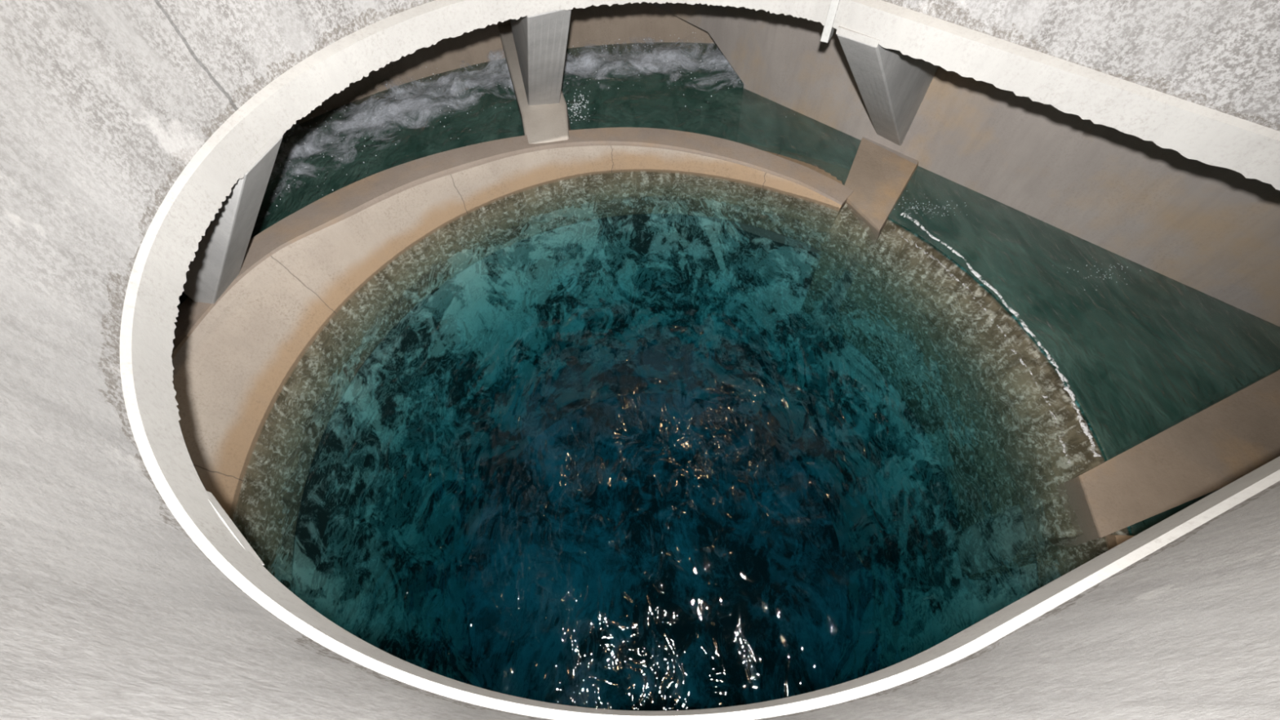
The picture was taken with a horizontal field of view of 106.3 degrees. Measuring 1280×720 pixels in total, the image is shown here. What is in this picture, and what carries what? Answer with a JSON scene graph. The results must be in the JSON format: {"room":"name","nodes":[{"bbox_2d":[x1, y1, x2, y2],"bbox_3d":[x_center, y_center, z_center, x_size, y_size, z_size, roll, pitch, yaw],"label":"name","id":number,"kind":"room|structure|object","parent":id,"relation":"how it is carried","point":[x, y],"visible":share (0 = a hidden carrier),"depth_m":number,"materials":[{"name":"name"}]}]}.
{"room":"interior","nodes":[
{"label":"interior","id":0,"kind":"room"},
{"bbox_2d":[290,1,715,128],"bbox_3d":[-0.393,0.548,5.064,16.178,5.130,17.339,-1,57,1],"label":"wall","id":1,"kind":"structure","parent":0,"point":[628,23],"depth_m":9.12,"materials":[{"name":"brown concrete"}]},
{"bbox_2d":[0,0,1279,719],"bbox_3d":[0.531,-2.452,0.000,6.682,6.150,8.386,-40,65,-22],"label":"wall","id":2,"kind":"structure","parent":0,"point":[110,610],"depth_m":1.54,"materials":[{"name":"white concrete"}]},
{"bbox_2d":[120,0,1279,719],"bbox_3d":[0.599,-0.702,2.692,6.682,0.282,8.386,-40,65,-22],"label":"trim","id":3,"kind":"structure","parent":2,"relation":"attached to","point":[1205,135],"depth_m":2.92,"materials":[{"name":"white concrete"}]},
{"bbox_2d":[820,0,839,42],"bbox_3d":[1.697,-3.487,3.614,0.070,1.930,0.160,24,61,16],"label":"steel post","id":4,"kind":"object","parent":2,"relation":"attached to","point":[828,31],"visible":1,"depth_m":4.25,"materials":[{"name":"white metal"}]},
{"bbox_2d":[466,392,846,711],"bbox_3d":[0.349,4.745,11.521,8.860,0.500,8.860,-1,57,1],"label":"water","id":5,"kind":"structure","parent":0,"point":[646,551],"depth_m":11.16,"materials":[{"name":"liquid"}]},
{"bbox_3d":[0.278,2.920,8.712,8.900,8.600,8.900,-1,57,1],"label":"pool water","id":6,"kind":"object","parent":5,"relation":"on","visible":0},
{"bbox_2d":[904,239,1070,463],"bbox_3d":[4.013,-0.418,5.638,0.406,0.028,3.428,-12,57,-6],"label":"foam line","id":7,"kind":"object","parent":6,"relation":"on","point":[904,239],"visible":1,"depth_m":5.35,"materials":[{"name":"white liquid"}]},
{"bbox_2d":[291,213,1038,688],"bbox_3d":[0.281,2.982,8.809,10.400,7.170,10.400,-1,57,1],"label":"pool water","id":8,"kind":"structure","parent":0,"point":[547,326],"depth_m":9.01,"materials":[{"name":"liquid"}]},
{"bbox_2d":[648,2,1279,326],"bbox_3d":[6.449,-1.395,6.156,18.265,5.130,0.350,39,66,23],"label":"wall","id":9,"kind":"structure","parent":0,"point":[1214,231],"depth_m":6.13,"materials":[{"name":"grey concrete"}]},
{"bbox_3d":[0.229,1.639,6.742,28.000,1.300,28.000,-1,57,1],"label":"floor","id":10,"kind":"structure","parent":0,"visible":0},
{"bbox_2d":[497,23,570,143],"bbox_3d":[-1.754,-3.724,9.646,0.763,3.960,4.132,-13,58,-7],"label":"pier","id":11,"kind":"object","parent":10,"relation":"on","point":[542,123],"visible":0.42,"depth_m":7.33,"materials":[{"name":"concrete"}]},
{"bbox_2d":[509,9,571,105],"bbox_3d":[-1.183,-3.695,6.040,0.471,2.211,2.342,-16,58,-9],"label":"support column","id":12,"kind":"structure","parent":11,"relation":"on","point":[540,40],"depth_m":5.67,"materials":[{"name":"grey concrete"}]},
{"bbox_2d":[171,127,1134,591],"bbox_3d":[0.091,0.970,5.713,10.075,3.361,10.300,-1,57,1],"label":"ledge","id":13,"kind":"object","parent":10,"relation":"on","point":[261,371],"visible":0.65,"depth_m":6.17,"materials":[{"name":"beige concrete"}]},
{"bbox_2d":[182,133,284,303],"bbox_3d":[-3.588,-0.994,4.440,1.879,2.370,0.479,7,57,6],"label":"support column","id":14,"kind":"structure","parent":13,"relation":"on","point":[217,262],"depth_m":4.05,"materials":[{"name":"grey concrete"}]},
{"bbox_2d":[206,490,264,565],"bbox_3d":[-2.228,2.077,2.422,0.466,2.350,2.237,26,61,17],"label":"support column","id":15,"kind":"structure","parent":13,"relation":"on","point":[219,509],"depth_m":1.99,"materials":[{"name":"grey concrete"}]},
{"bbox_2d":[177,42,1279,535],"bbox_3d":[3.247,0.341,6.974,21.369,3.000,21.337,19,59,13],"label":"water","id":16,"kind":"object","parent":10,"relation":"on","point":[1144,353],"visible":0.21,"depth_m":6.58,"materials":[{"name":"teal liquid"}]},
{"bbox_2d":[270,37,737,180],"bbox_3d":[-3.144,-3.582,7.771,12.670,0.191,4.625,-30,61,-17],"label":"foam","id":17,"kind":"object","parent":16,"relation":"on","point":[408,104],"visible":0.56,"depth_m":8.66,"materials":[{"name":"white liquid"}]},
{"bbox_2d":[273,31,1140,290],"bbox_3d":[-0.835,-3.583,7.678,14.296,0.287,6.899,-1,57,1],"label":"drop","id":18,"kind":"object","parent":16,"relation":"on","point":[692,32],"visible":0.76,"depth_m":8.29,"materials":[{"name":"white liquid"}]},
{"bbox_2d":[900,212,1102,457],"bbox_3d":[4.280,-0.582,5.734,0.444,0.033,3.725,-12,57,-6],"label":"foam line","id":19,"kind":"object","parent":16,"relation":"on","point":[1086,432],"visible":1,"depth_m":5.48,"materials":[{"name":"white liquid"}]},
{"bbox_2d":[800,136,918,339],"bbox_3d":[3.612,-2.058,8.244,1.158,2.670,2.364,28,62,18],"label":"pier","id":20,"kind":"object","parent":10,"relation":"on","point":[878,175],"visible":0.42,"depth_m":7.13,"materials":[{"name":"concrete"}]},
{"bbox_2d":[835,26,938,146],"bbox_3d":[2.885,-3.113,5.831,0.428,2.635,3.038,35,64,21],"label":"support column","id":21,"kind":"structure","parent":20,"relation":"on","point":[892,85],"depth_m":5.36,"materials":[{"name":"grey concrete"}]},
{"bbox_2d":[800,204,1132,579],"bbox_3d":[4.367,0.145,6.737,1.924,2.365,5.889,-15,58,-8],"label":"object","id":22,"kind":"object","parent":10,"relation":"on","point":[992,430],"visible":0.84,"depth_m":6.26,"materials":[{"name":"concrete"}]},
{"bbox_2d":[955,368,1279,577],"bbox_3d":[6.827,1.167,5.811,5.797,2.700,0.933,-20,59,-12],"label":"pier","id":23,"kind":"object","parent":10,"relation":"on","point":[1233,437],"visible":0.67,"depth_m":4.67,"materials":[{"name":"concrete"}]}
]}

